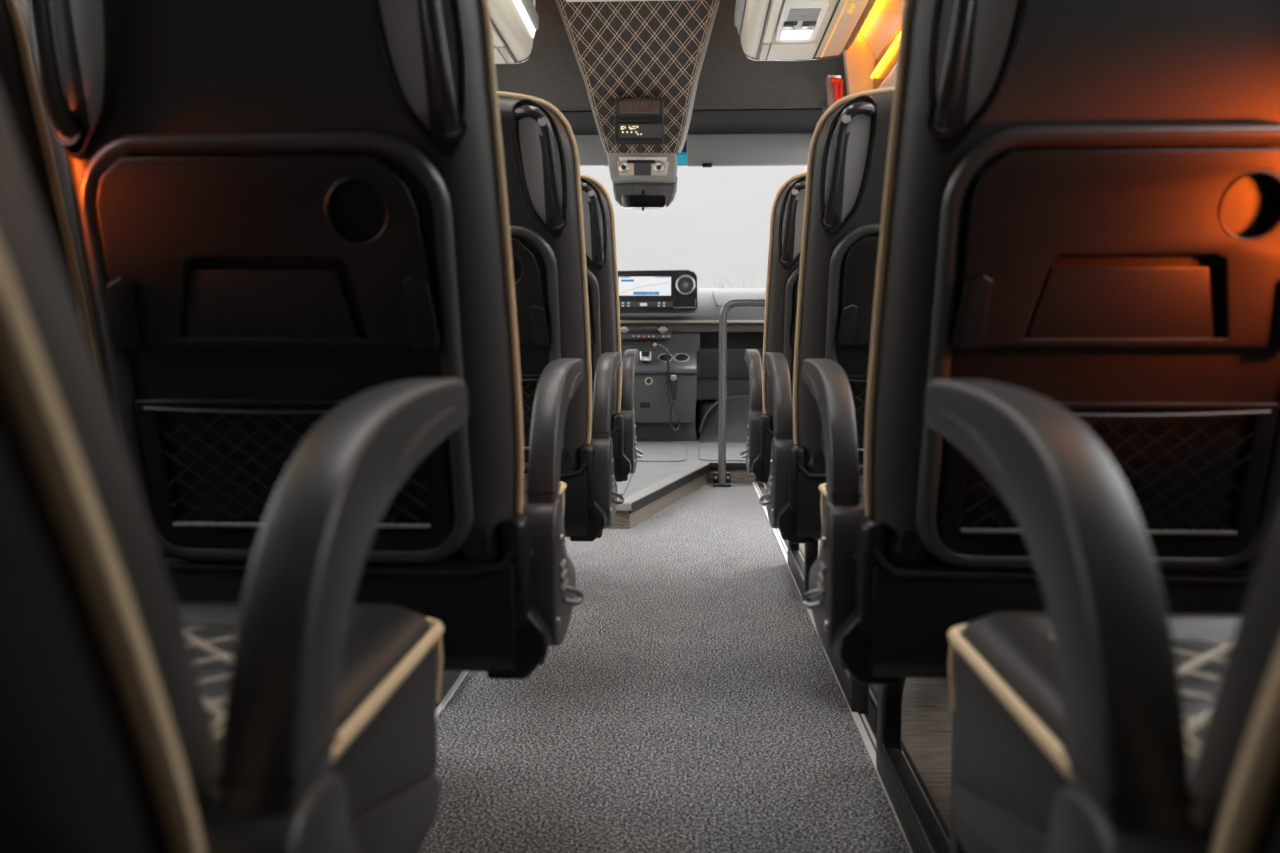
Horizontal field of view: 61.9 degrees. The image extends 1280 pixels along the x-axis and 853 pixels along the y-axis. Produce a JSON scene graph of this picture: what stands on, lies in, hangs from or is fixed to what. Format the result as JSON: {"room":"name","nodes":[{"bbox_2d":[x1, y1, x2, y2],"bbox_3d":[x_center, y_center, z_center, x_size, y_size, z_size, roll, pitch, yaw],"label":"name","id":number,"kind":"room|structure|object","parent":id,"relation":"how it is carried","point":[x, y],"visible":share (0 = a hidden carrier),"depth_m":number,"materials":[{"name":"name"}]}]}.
{"room":"vehicle interior","nodes":[
{"label":"vehicle interior","id":0,"kind":"room"},
{"bbox_2d":[495,0,846,110],"bbox_3d":[0.053,-1.571,4.476,1.710,0.348,0.630,0,5,3],"label":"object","id":1,"kind":"structure","parent":0,"point":[728,79],"depth_m":4.55,"materials":[{"name":"grey plastic"}]},
{"bbox_2d":[617,433,745,500],"bbox_3d":[0.075,0.154,5.071,1.710,0.012,2.920,0,5,3],"label":"floor","id":2,"kind":"structure","parent":0,"point":[646,474],"depth_m":4.68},
{"bbox_2d":[616,503,630,510],"bbox_3d":[-0.438,0.270,3.651,0.820,0.025,0.036,0,5,3],"label":"trim","id":3,"kind":"structure","parent":2,"relation":"attached to","point":[624,506],"depth_m":3.61,"materials":[{"name":"grey plastic"}]},
{"bbox_2d":[616,474,632,494],"bbox_3d":[-0.227,0.208,4.296,0.380,0.009,1.000,0,5,3],"label":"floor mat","id":4,"kind":"object","parent":2,"relation":"on","point":[621,486],"visible":0.12,"depth_m":4.05,"materials":[{"name":"grey rubber"}]},
{"bbox_2d":[621,351,696,440],"bbox_3d":[-0.010,-0.172,5.943,0.654,0.498,0.320,0,5,3],"label":"console","id":5,"kind":"object","parent":2,"relation":"on","point":[652,407],"visible":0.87,"depth_m":5.81,"materials":[{"name":"grey plastic"}]},
{"bbox_2d":[645,377,652,384],"bbox_3d":[0.048,-0.247,5.800,0.044,0.044,0.009,0,5,3],"label":"socket","id":6,"kind":"object","parent":5,"relation":"attached to","point":[648,380],"depth_m":5.80,"materials":[{"name":"beige plastic"}]},
{"bbox_2d":[653,343,680,430],"bbox_3d":[0.143,-0.213,5.758,0.148,0.474,0.062,1,5,12],"label":"microphone","id":7,"kind":"object","parent":5,"relation":"attached to","point":[673,378],"visible":1,"depth_m":5.74,"materials":[{"name":"grey plastic"}]},
{"bbox_2d":[671,374,676,380],"bbox_3d":[0.181,-0.263,5.722,0.034,0.034,0.010,0,5,3],"label":"grille","id":8,"kind":"object","parent":7,"relation":"attached to","point":[673,377],"depth_m":5.72,"materials":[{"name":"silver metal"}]},
{"bbox_2d":[637,444,686,461],"bbox_3d":[-0.070,0.129,5.277,0.600,0.009,0.760,0,5,3],"label":"floor mat","id":9,"kind":"object","parent":2,"relation":"on","point":[651,452],"visible":0.46,"depth_m":5.24,"materials":[{"name":"grey rubber"}]},
{"bbox_2d":[623,462,709,513],"bbox_3d":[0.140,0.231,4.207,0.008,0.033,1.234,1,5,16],"label":"trim","id":10,"kind":"structure","parent":2,"relation":"attached to","point":[667,489],"depth_m":4.08,"materials":[{"name":"black plastic"}]},
{"bbox_2d":[604,469,766,528],"bbox_3d":[0.073,0.204,5.031,1.710,0.081,2.808,0,5,3],"label":"trim","id":11,"kind":"structure","parent":2,"relation":"attached to","point":[623,519],"depth_m":4.17,"materials":[{"name":"grey wood"}]},
{"bbox_2d":[698,442,745,460],"bbox_3d":[0.573,0.125,5.331,0.560,0.009,0.850,0,5,3],"label":"floor mat","id":12,"kind":"object","parent":2,"relation":"on","point":[708,451],"visible":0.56,"depth_m":5.28,"materials":[{"name":"grey rubber"}]},
{"bbox_2d":[698,395,749,442],"bbox_3d":[0.619,-0.048,5.938,0.587,0.251,0.530,0,5,3],"label":"panel","id":13,"kind":"object","parent":2,"relation":"on","point":[737,407],"depth_m":5.97,"materials":[{"name":"grey plastic"}]},
{"bbox_2d":[709,462,746,468],"bbox_3d":[0.615,0.178,4.786,0.605,0.030,0.012,0,5,3],"label":"trim","id":14,"kind":"structure","parent":2,"relation":"attached to","point":[713,465],"depth_m":4.79,"materials":[{"name":"black plastic"}]},
{"bbox_2d":[695,399,718,432],"bbox_3d":[0.143,-0.311,6.471,1.710,0.860,0.150,0,5,3],"label":"wall","id":15,"kind":"structure","parent":0,"point":[697,410],"depth_m":6.41,"materials":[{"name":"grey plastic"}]},
{"bbox_2d":[620,288,765,398],"bbox_3d":[0.132,-0.484,6.210,1.610,0.643,0.385,0,5,3],"label":"dashboard","id":16,"kind":"object","parent":15,"relation":"attached to","point":[698,331],"visible":0.27,"depth_m":6.07,"materials":[{"name":"grey plastic"}]},
{"bbox_2d":[620,326,671,339],"bbox_3d":[0.018,-0.529,6.032,0.320,0.074,0.037,0,5,3],"label":"panel","id":17,"kind":"object","parent":16,"relation":"attached to","point":[627,333],"visible":0.91,"depth_m":6.03,"materials":[{"name":"grey plastic"}]},
{"bbox_2d":[618,270,696,312],"bbox_3d":[0.073,-0.750,5.951,0.495,0.234,0.162,0,5,3],"label":"screen","id":18,"kind":"object","parent":16,"relation":"attached to","point":[650,291],"visible":0.94,"depth_m":5.89,"materials":[{"name":"grey plastic"}]},
{"bbox_2d":[676,275,694,294],"bbox_3d":[0.250,-0.779,5.871,0.110,0.110,0.024,0,5,3],"label":"vent","id":19,"kind":"object","parent":18,"relation":"attached to","point":[685,284],"depth_m":5.87,"materials":[{"name":"black plastic"}]},
{"bbox_2d":[620,323,763,331],"bbox_3d":[0.132,-0.574,6.210,1.590,0.050,0.330,0,5,3],"label":"shelf","id":20,"kind":"object","parent":16,"relation":"attached to","point":[676,327],"depth_m":6.03,"materials":[{"name":"grey"}]},
{"bbox_2d":[799,540,952,830],"bbox_3d":[-0.036,0.455,2.750,1.790,0.052,7.800,0,5,3],"label":"floor","id":21,"kind":"structure","parent":0,"point":[926,724],"depth_m":1.77,"materials":[{"name":"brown wood"}]},
{"bbox_2d":[0,0,102,381],"bbox_3d":[-0.714,0.034,1.239,0.415,1.014,0.740,0,5,3],"label":"seat","id":22,"kind":"object","parent":21,"relation":"on","point":[44,156],"visible":0.08,"depth_m":0.95,"materials":[{"name":"grey leather"}]},
{"bbox_2d":[0,93,468,852],"bbox_3d":[-0.323,0.097,0.447,0.478,1.015,0.858,0,5,3],"label":"seat","id":23,"kind":"object","parent":21,"relation":"on","point":[295,715],"visible":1,"depth_m":0.35,"materials":[{"name":"grey leather"}]},
{"bbox_2d":[176,601,436,820],"bbox_3d":[-0.339,0.197,0.555,0.384,0.119,0.398,0,5,3],"label":"cushion","id":24,"kind":"object","parent":23,"relation":"on","point":[385,752],"depth_m":0.64,"materials":[{"name":"grey leather"}]},
{"bbox_2d":[26,0,583,678],"bbox_3d":[-0.285,0.036,1.215,0.472,1.014,0.753,0,5,3],"label":"seat","id":25,"kind":"object","parent":21,"relation":"on","point":[286,212],"visible":0.84,"depth_m":0.92,"materials":[{"name":"grey leather"}]},
{"bbox_2d":[26,0,120,160],"bbox_3d":[-0.460,-0.323,0.877,0.082,0.195,0.100,0,5,3],"label":"handle","id":26,"kind":"object","parent":25,"relation":"on","point":[77,43],"depth_m":0.88,"materials":[{"name":"black plastic"}]},
{"bbox_2d":[96,156,440,349],"bbox_3d":[-0.320,-0.146,0.918,0.292,0.160,0.057,0,5,3],"label":"tray","id":27,"kind":"object","parent":25,"relation":"on","point":[193,252],"depth_m":0.91,"materials":[{"name":"black plastic"}]},
{"bbox_2d":[367,0,467,156],"bbox_3d":[-0.184,-0.322,0.869,0.091,0.195,0.072,-1,5,-18],"label":"handle","id":28,"kind":"object","parent":25,"relation":"on","point":[417,50],"depth_m":0.88,"materials":[{"name":"black plastic"}]},
{"bbox_2d":[523,474,562,503],"bbox_3d":[-0.304,0.139,1.272,0.384,0.119,0.398,0,5,3],"label":"cushion","id":29,"kind":"object","parent":25,"relation":"on","point":[525,485],"depth_m":1.39,"materials":[{"name":"grey leather"}]},
{"bbox_2d":[436,671,468,717],"bbox_3d":[-0.368,0.492,1.890,0.054,0.012,5.950,0,5,3],"label":"trim","id":30,"kind":"structure","parent":21,"relation":"on","point":[463,674],"depth_m":1.93,"materials":[{"name":"white metal"}]},
{"bbox_2d":[436,91,623,706],"bbox_3d":[-0.250,-0.022,1.932,0.472,1.014,0.753,0,5,3],"label":"seat","id":31,"kind":"object","parent":21,"relation":"on","point":[541,156],"visible":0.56,"depth_m":1.64,"materials":[{"name":"black leather"}]},
{"bbox_2d":[511,239,549,345],"bbox_3d":[-0.286,-0.204,1.635,0.292,0.160,0.057,0,5,3],"label":"tray","id":32,"kind":"object","parent":31,"relation":"on","point":[530,257],"depth_m":1.62,"materials":[{"name":"black plastic"}]},
{"bbox_2d":[511,99,567,238],"bbox_3d":[-0.149,-0.380,1.586,0.091,0.195,0.072,-1,5,-18],"label":"handle","id":33,"kind":"object","parent":31,"relation":"on","point":[539,131],"depth_m":1.58,"materials":[{"name":"black plastic"}]},
{"bbox_2d":[580,174,642,481],"bbox_3d":[-0.215,-0.082,2.677,0.472,1.014,0.753,0,5,3],"label":"seat","id":34,"kind":"object","parent":21,"relation":"on","point":[598,212],"visible":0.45,"depth_m":2.40,"materials":[{"name":"black leather"}]},
{"bbox_2d":[588,300,593,343],"bbox_3d":[-0.250,-0.264,2.380,0.292,0.160,0.057,0,5,3],"label":"tray","id":35,"kind":"object","parent":34,"relation":"on","point":[591,302],"depth_m":2.38,"materials":[{"name":"black plastic"}]},
{"bbox_2d":[581,178,606,270],"bbox_3d":[-0.114,-0.440,2.331,0.091,0.195,0.072,-1,5,-18],"label":"handle","id":36,"kind":"object","parent":34,"relation":"on","point":[594,195],"depth_m":2.33,"materials":[{"name":"black plastic"}]},
{"bbox_2d":[419,483,910,852],"bbox_3d":[0.012,0.494,1.882,0.714,0.008,5.970,0,5,3],"label":"carpet","id":37,"kind":"object","parent":21,"relation":"on","point":[691,700],"visible":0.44,"depth_m":1.79,"materials":[{"name":"grey carpet"}]},
{"bbox_2d":[713,299,764,486],"bbox_3d":[0.607,-0.146,4.676,0.566,0.820,0.092,0,5,3],"label":"pole","id":38,"kind":"object","parent":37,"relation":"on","point":[721,478],"visible":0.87,"depth_m":4.66,"materials":[{"name":"grey metal"}]},
{"bbox_2d":[740,172,817,601],"bbox_3d":[0.475,-0.080,2.648,0.455,1.014,0.740,0,5,3],"label":"seat","id":39,"kind":"object","parent":21,"relation":"on","point":[787,213],"visible":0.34,"depth_m":2.40,"materials":[{"name":"black leather"}]},
{"bbox_2d":[778,176,805,269],"bbox_3d":[0.341,-0.438,2.309,0.091,0.195,0.072,2,5,23],"label":"handle","id":40,"kind":"object","parent":39,"relation":"on","point":[791,195],"depth_m":2.31,"materials":[{"name":"black plastic"}]},
{"bbox_2d":[791,280,798,343],"bbox_3d":[0.481,-0.261,2.345,0.292,0.160,0.057,0,5,3],"label":"tray","id":41,"kind":"object","parent":39,"relation":"on","point":[794,283],"depth_m":2.35,"materials":[{"name":"black plastic"}]},
{"bbox_2d":[752,482,948,852],"bbox_3d":[0.392,0.495,1.854,0.054,0.012,5.950,0,5,3],"label":"trim","id":42,"kind":"structure","parent":21,"relation":"on","point":[871,751],"depth_m":1.79,"materials":[{"name":"white metal"}]},
{"bbox_2d":[756,484,949,840],"bbox_3d":[0.402,0.499,1.854,0.053,0.006,5.950,0,5,3],"label":"trim","id":43,"kind":"structure","parent":21,"relation":"on","point":[871,717],"depth_m":1.71,"materials":[{"name":"black plastic"}]},
{"bbox_2d":[759,87,948,714],"bbox_3d":[0.439,-0.020,1.903,0.455,1.014,0.740,0,5,3],"label":"seat","id":44,"kind":"object","parent":21,"relation":"on","point":[848,154],"visible":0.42,"depth_m":1.62,"materials":[{"name":"black leather"}]},
{"bbox_2d":[820,95,878,236],"bbox_3d":[0.306,-0.378,1.565,0.091,0.195,0.072,2,5,23],"label":"handle","id":45,"kind":"object","parent":44,"relation":"on","point":[849,128],"depth_m":1.56,"materials":[{"name":"black plastic"}]},
{"bbox_2d":[837,237,879,345],"bbox_3d":[0.445,-0.201,1.601,0.292,0.160,0.057,0,5,3],"label":"tray","id":46,"kind":"object","parent":44,"relation":"on","point":[857,257],"depth_m":1.60,"materials":[{"name":"black plastic"}]},
{"bbox_2d":[802,0,1279,852],"bbox_3d":[0.405,0.038,1.186,0.455,1.014,0.740,0,5,3],"label":"seat","id":47,"kind":"object","parent":21,"relation":"on","point":[1081,208],"visible":0.82,"depth_m":0.90,"materials":[{"name":"grey leather"}]},
{"bbox_2d":[823,476,864,508],"bbox_3d":[0.427,0.142,1.238,0.384,0.119,0.398,0,5,3],"label":"cushion","id":48,"kind":"object","parent":47,"relation":"on","point":[861,478],"depth_m":1.36,"materials":[{"name":"grey leather"}]},
{"bbox_2d":[926,0,1029,152],"bbox_3d":[0.272,-0.320,0.848,0.091,0.195,0.072,2,5,23],"label":"handle","id":49,"kind":"object","parent":47,"relation":"on","point":[978,51],"depth_m":0.85,"materials":[{"name":"black plastic"}]},
{"bbox_2d":[951,148,1279,349],"bbox_3d":[0.411,-0.143,0.884,0.292,0.160,0.057,0,5,3],"label":"tray","id":50,"kind":"object","parent":47,"relation":"on","point":[1052,248],"depth_m":0.88,"materials":[{"name":"black plastic"}]},
{"bbox_2d":[924,379,1279,852],"bbox_3d":[0.368,0.099,0.418,0.455,1.015,0.843,0,5,3],"label":"seat","id":51,"kind":"object","parent":21,"relation":"on","point":[1106,719],"visible":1,"depth_m":0.40,"materials":[{"name":"grey leather"}]},
{"bbox_2d":[953,611,1240,836],"bbox_3d":[0.392,0.200,0.521,0.384,0.119,0.398,0,5,3],"label":"cushion","id":52,"kind":"object","parent":51,"relation":"on","point":[1010,767],"depth_m":0.62,"materials":[{"name":"grey leather"}]},
{"bbox_3d":[0.844,-0.570,2.651,0.050,2.110,7.750,0,5,3],"label":"wall","id":53,"kind":"structure","parent":0,"visible":0},
{"bbox_2d":[819,102,827,112],"bbox_3d":[0.857,-1.022,4.778,0.130,0.830,0.080,0,5,3],"label":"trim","id":54,"kind":"structure","parent":53,"relation":"attached to","point":[824,105],"depth_m":4.71,"materials":[{"name":"grey plastic"}]},
{"bbox_2d":[825,75,843,107],"bbox_3d":[0.740,-1.245,4.039,0.077,0.167,0.067,0,5,3],"label":"hammer","id":55,"kind":"object","parent":53,"relation":"attached to","point":[833,83],"visible":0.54,"depth_m":4.02,"materials":[{"name":"red plastic"}]},
{"bbox_2d":[843,32,875,94],"bbox_3d":[0.823,-1.286,4.000,0.124,0.400,0.050,0,5,3],"label":"trim","id":56,"kind":"structure","parent":53,"relation":"attached to","point":[859,61],"depth_m":3.97,"materials":[{"name":"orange plastic"}]},
{"bbox_2d":[860,0,903,58],"bbox_3d":[0.715,-1.215,1.349,0.090,0.135,5.250,0,5,3],"label":"trim","id":57,"kind":"structure","parent":53,"relation":"attached to","point":[884,18],"depth_m":3.69,"materials":[{"name":"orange plastic"}]},
{"bbox_2d":[871,33,899,78],"bbox_3d":[0.787,-1.173,2.464,0.010,0.015,2.970,0,5,3],"label":"strip","id":58,"kind":"object","parent":53,"relation":"attached to","point":[896,41],"visible":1,"depth_m":3.65,"materials":[{"name":"yellow plastic"}]},
{"bbox_2d":[873,23,900,88],"bbox_3d":[0.751,-1.078,1.359,0.016,0.140,5.250,0,5,3],"label":"trim","id":59,"kind":"structure","parent":53,"relation":"attached to","point":[891,61],"depth_m":3.70,"materials":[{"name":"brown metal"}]},
{"bbox_2d":[878,63,896,88],"bbox_3d":[0.737,-1.007,1.350,0.010,0.010,5.220,0,5,3],"label":"trim","id":60,"kind":"structure","parent":53,"relation":"attached to","point":[895,66],"depth_m":3.61,"materials":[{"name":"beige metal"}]},
{"bbox_2d":[881,67,896,87],"bbox_3d":[0.740,-0.947,1.360,0.044,0.124,5.230,0,5,3],"label":"trim","id":61,"kind":"structure","parent":53,"relation":"attached to","point":[890,82],"depth_m":3.49,"materials":[{"name":"beige plastic"}]},
{"bbox_3d":[-0.091,-1.501,1.440,1.810,0.060,5.500,0,5,3],"label":"ceiling","id":62,"kind":"structure","parent":0,"visible":0},
{"bbox_2d":[488,0,538,63],"bbox_3d":[-0.707,-1.270,1.339,0.450,0.364,5.062,0,5,3],"label":"luggage rack","id":63,"kind":"object","parent":62,"relation":"attached to","point":[515,23],"visible":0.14,"depth_m":3.59,"materials":[{"name":"beige plastic"}]},
{"bbox_2d":[566,0,674,1],"bbox_3d":[-0.052,-1.561,3.181,0.525,0.100,1.580,0,5,3],"label":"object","id":64,"kind":"object","parent":62,"relation":"attached to","point":[566,0],"visible":1,"depth_m":3.95,"materials":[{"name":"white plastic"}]},
{"bbox_2d":[734,0,876,60],"bbox_3d":[0.441,-1.265,1.284,0.450,0.364,5.062,0,5,3],"label":"console","id":65,"kind":"object","parent":62,"relation":"attached to","point":[769,30],"visible":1,"depth_m":3.44,"materials":[{"name":"beige plastic"}]},
{"bbox_2d":[782,21,797,29],"bbox_3d":[0.468,-1.253,3.327,0.042,0.012,0.070,0,5,3],"label":"reading lamp","id":66,"kind":"object","parent":65,"relation":"on","point":[786,25],"depth_m":3.32,"materials":[{"name":"grey plastic"}]},
{"bbox_2d":[787,8,820,20],"bbox_3d":[0.495,-1.245,3.221,0.090,0.008,0.111,0,5,3],"label":"speaker grille","id":67,"kind":"object","parent":65,"relation":"attached to","point":[793,14],"depth_m":3.22,"materials":[{"name":"grey plastic"}]},
{"bbox_2d":[801,21,816,28],"bbox_3d":[0.526,-1.253,3.324,0.042,0.012,0.070,0,5,3],"label":"reading lamp","id":68,"kind":"object","parent":65,"relation":"on","point":[804,24],"depth_m":3.32,"materials":[{"name":"grey plastic"}]},
{"bbox_3d":[0.085,-1.802,5.124,1.810,0.050,1.900,0,5,3],"label":"ceiling","id":69,"kind":"structure","parent":0,"visible":0},
{"bbox_2d":[555,0,719,182],"bbox_3d":[0.009,-1.426,4.536,0.695,0.705,0.930,0,5,3],"label":"ceiling panel","id":70,"kind":"object","parent":69,"relation":"attached to","point":[622,49],"visible":0.98,"depth_m":4.29,"materials":[{"name":"black fabric"}]},
{"bbox_2d":[618,161,629,172],"bbox_3d":[-0.071,-1.138,4.674,0.051,0.051,0.020,0,5,3],"label":"lamp","id":71,"kind":"object","parent":70,"relation":"attached to","point":[623,166],"depth_m":4.66,"materials":[{"name":"grey plastic"}]},
{"bbox_2d":[615,119,663,143],"bbox_3d":[-0.004,-1.249,4.516,0.206,0.078,0.165,0,5,3],"label":"clock display","id":72,"kind":"object","parent":70,"relation":"attached to","point":[627,131],"visible":1,"depth_m":4.47,"materials":[{"name":"black plastic"}]},
{"bbox_2d":[615,98,663,119],"bbox_3d":[-0.002,-1.310,4.408,0.197,0.070,0.130,0,5,3],"label":"stop sign","id":73,"kind":"object","parent":70,"relation":"attached to","point":[625,108],"visible":1,"depth_m":4.36,"materials":[{"name":"black plastic"}]},
{"bbox_2d":[613,176,677,210],"bbox_3d":[0.023,-1.061,4.864,0.292,0.180,0.263,0,5,3],"label":"mirror shroud","id":74,"kind":"object","parent":70,"relation":"attached to","point":[669,190],"depth_m":4.79,"materials":[{"name":"grey plastic"}]},
{"bbox_2d":[653,161,664,172],"bbox_3d":[0.083,-1.136,4.667,0.051,0.051,0.020,0,5,3],"label":"lamp","id":75,"kind":"object","parent":70,"relation":"attached to","point":[658,166],"depth_m":4.66,"materials":[{"name":"silver metal"}]},
{"bbox_2d":[560,108,823,151],"bbox_3d":[0.092,-1.629,5.280,1.710,0.360,1.015,0,5,3],"label":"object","id":76,"kind":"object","parent":69,"relation":"attached to","point":[721,121],"depth_m":5.07,"materials":[{"name":"black plastic"}]},
{"bbox_2d":[574,135,607,165],"bbox_3d":[-0.343,-1.437,5.553,0.365,0.171,0.045,0,5,3],"label":"sun visor","id":77,"kind":"object","parent":76,"relation":"attached to","point":[591,151],"visible":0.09,"depth_m":5.54,"materials":[{"name":"grey plastic"}]},
{"bbox_2d":[687,133,811,167],"bbox_3d":[0.565,-1.426,5.510,0.644,0.172,0.045,0,5,3],"label":"sun visor","id":78,"kind":"object","parent":76,"relation":"attached to","point":[775,149],"visible":0.86,"depth_m":5.50,"materials":[{"name":"grey plastic"}]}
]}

